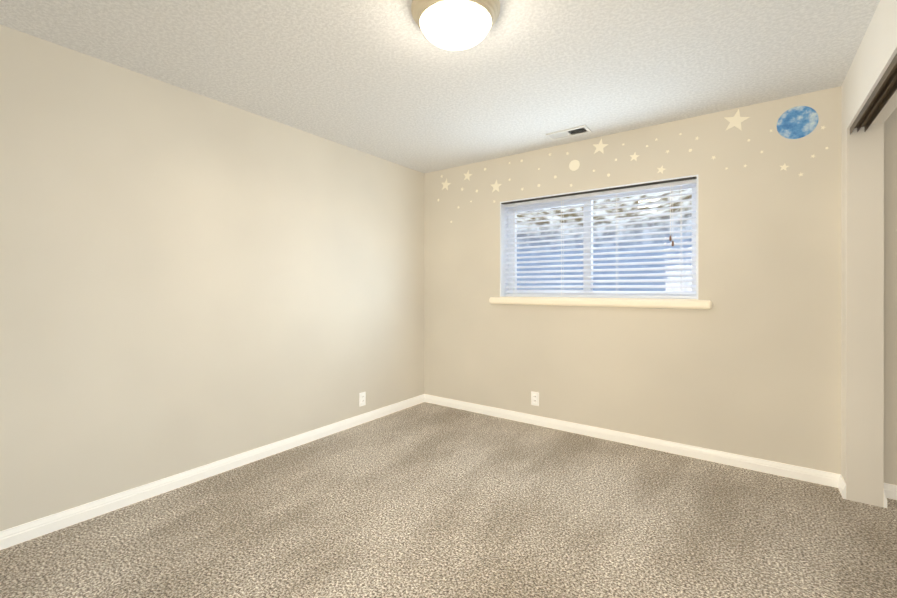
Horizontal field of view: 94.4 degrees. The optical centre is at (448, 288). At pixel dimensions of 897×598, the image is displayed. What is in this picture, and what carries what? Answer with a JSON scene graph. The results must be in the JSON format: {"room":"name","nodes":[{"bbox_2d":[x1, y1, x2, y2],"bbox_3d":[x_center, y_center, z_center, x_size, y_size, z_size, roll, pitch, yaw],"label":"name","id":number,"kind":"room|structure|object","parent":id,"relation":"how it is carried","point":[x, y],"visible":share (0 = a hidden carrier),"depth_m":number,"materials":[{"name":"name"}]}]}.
{"room":"empty child's bedroom","nodes":[
{"label":"empty child's bedroom","id":0,"kind":"room"},
{"bbox_2d":[0,24,423,530],"bbox_3d":[-1.453,-0.009,2.847,0.147,2.400,4.317,0,0,36],"label":"wall","id":1,"kind":"structure","parent":0,"point":[189,280],"depth_m":2.46,"materials":[{"name":"beige paint"}]},
{"bbox_2d":[0,394,424,549],"bbox_3d":[-1.409,1.151,2.771,0.015,0.080,3.950,0,0,36],"label":"baseboard","id":2,"kind":"structure","parent":1,"relation":"attached to","point":[15,535],"depth_m":2.45,"materials":[{"name":"white paint"}]},
{"bbox_2d":[359,392,365,406],"bbox_3d":[-0.760,0.978,3.671,0.012,0.120,0.074,0,0,36],"label":"electrical outlet","id":3,"kind":"object","parent":1,"relation":"attached to","point":[362,398],"visible":1,"depth_m":3.67,"materials":[{"name":"white plastic"}]},
{"bbox_2d":[0,0,879,172],"bbox_3d":[0.233,-1.258,1.620,4.316,0.100,4.317,0,0,36],"label":"ceiling","id":4,"kind":"structure","parent":0,"point":[387,80],"depth_m":2.20,"materials":[{"name":"paint"}]},
{"bbox_2d":[411,0,499,50],"bbox_3d":[0.031,-1.138,1.800,0.384,0.140,0.384,0,0,36],"label":"light fixture","id":5,"kind":"object","parent":4,"relation":"attached to","point":[455,25],"visible":1,"depth_m":1.73,"materials":[{"name":"beige glass"}]},
{"bbox_2d":[546,125,591,140],"bbox_3d":[0.931,-1.204,3.223,0.314,0.010,0.152,0,0,36],"label":"ceiling vent","id":6,"kind":"object","parent":4,"relation":"in","point":[570,132],"visible":0.98,"depth_m":3.22,"materials":[{"name":"white metal"}]},
{"bbox_2d":[0,402,896,597],"bbox_3d":[0.233,1.242,1.623,4.316,0.100,4.317,0,0,36],"label":"floor","id":7,"kind":"structure","parent":0,"point":[425,500],"depth_m":2.04,"materials":[{"name":"carpet"}]},
{"bbox_2d":[424,86,896,484],"bbox_3d":[1.497,-0.009,3.235,4.169,2.400,0.220,0,0,36],"label":"wall","id":8,"kind":"structure","parent":0,"point":[748,363],"depth_m":2.90,"materials":[{"name":"beige paint"}]},
{"bbox_2d":[531,391,538,405],"bbox_3d":[0.757,0.965,3.634,0.074,0.120,0.012,0,0,36],"label":"electrical outlet","id":9,"kind":"object","parent":8,"relation":"attached to","point":[534,398],"visible":1,"depth_m":3.63,"materials":[{"name":"white plastic"}]},
{"bbox_2d":[500,174,697,298],"bbox_3d":[1.179,-0.361,3.467,1.581,0.882,0.217,0,0,36],"label":"window unit","id":10,"kind":"structure","parent":8,"relation":"in","point":[509,242],"depth_m":3.41,"materials":[{"name":"white plastic"}]},
{"bbox_2d":[489,296,712,308],"bbox_3d":[1.135,0.110,3.407,1.751,0.066,0.197,0,0,36],"label":"window sill","id":11,"kind":"structure","parent":8,"relation":"attached to","point":[643,303],"depth_m":3.22,"materials":[{"name":"beige paint"}]},
{"bbox_2d":[437,109,827,222],"bbox_3d":[1.093,-0.929,3.390,2.985,0.543,0.001,0,0,36],"label":"decal","id":12,"kind":"object","parent":8,"relation":"attached to","point":[736,120],"visible":1,"depth_m":3.27,"materials":[{"name":"beige plastic"}]},
{"bbox_2d":[425,394,840,487],"bbox_3d":[1.042,1.151,3.421,3.215,0.080,0.015,0,0,36],"label":"baseboard","id":13,"kind":"structure","parent":8,"relation":"attached to","point":[784,470],"depth_m":3.04,"materials":[{"name":"white paint"}]},
{"bbox_2d":[777,106,818,138],"bbox_3d":[2.182,-1.038,2.598,0.201,0.201,0.001,0,0,36],"label":"decal","id":14,"kind":"object","parent":8,"relation":"attached to","point":[797,122],"visible":1,"depth_m":2.60},
{"bbox_2d":[841,0,896,506],"bbox_3d":[1.245,-0.007,0.841,0.147,2.400,3.950,0,0,36],"label":"wall","id":15,"kind":"structure","parent":0,"point":[862,312],"depth_m":2.29,"materials":[{"name":"beige paint"}]},
{"bbox_2d":[838,475,845,498],"bbox_3d":[1.175,1.153,0.883,0.015,0.080,3.935,0,0,36],"label":"baseboard","id":16,"kind":"structure","parent":15,"relation":"attached to","point":[841,485],"depth_m":2.39,"materials":[{"name":"white paint"}]},
{"bbox_2d":[850,54,896,133],"bbox_3d":[1.883,-0.881,1.770,0.062,0.034,1.347,0,0,36],"label":"track rail","id":17,"kind":"object","parent":15,"relation":"attached to","point":[885,89],"visible":1,"depth_m":1.93,"materials":[{"name":"brown metal"}]},
{"bbox_3d":[1.630,-0.007,0.560,0.807,2.400,3.950,0,0,36],"label":"wall","id":18,"kind":"structure","parent":0,"visible":0},
{"bbox_2d":[883,483,896,507],"bbox_3d":[2.144,1.152,1.393,0.660,0.080,2.000,0,0,36],"label":"baseboard","id":19,"kind":"structure","parent":18,"relation":"attached to","point":[890,491],"depth_m":2.35,"materials":[{"name":"white paint"}]},
{"label":"outside","id":20,"kind":"structure","parent":0,"visible":0},
{"bbox_2d":[517,189,691,290],"bbox_3d":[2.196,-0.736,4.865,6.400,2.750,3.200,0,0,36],"label":"window well","id":21,"kind":"object","parent":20,"point":[683,197],"depth_m":4.33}
]}

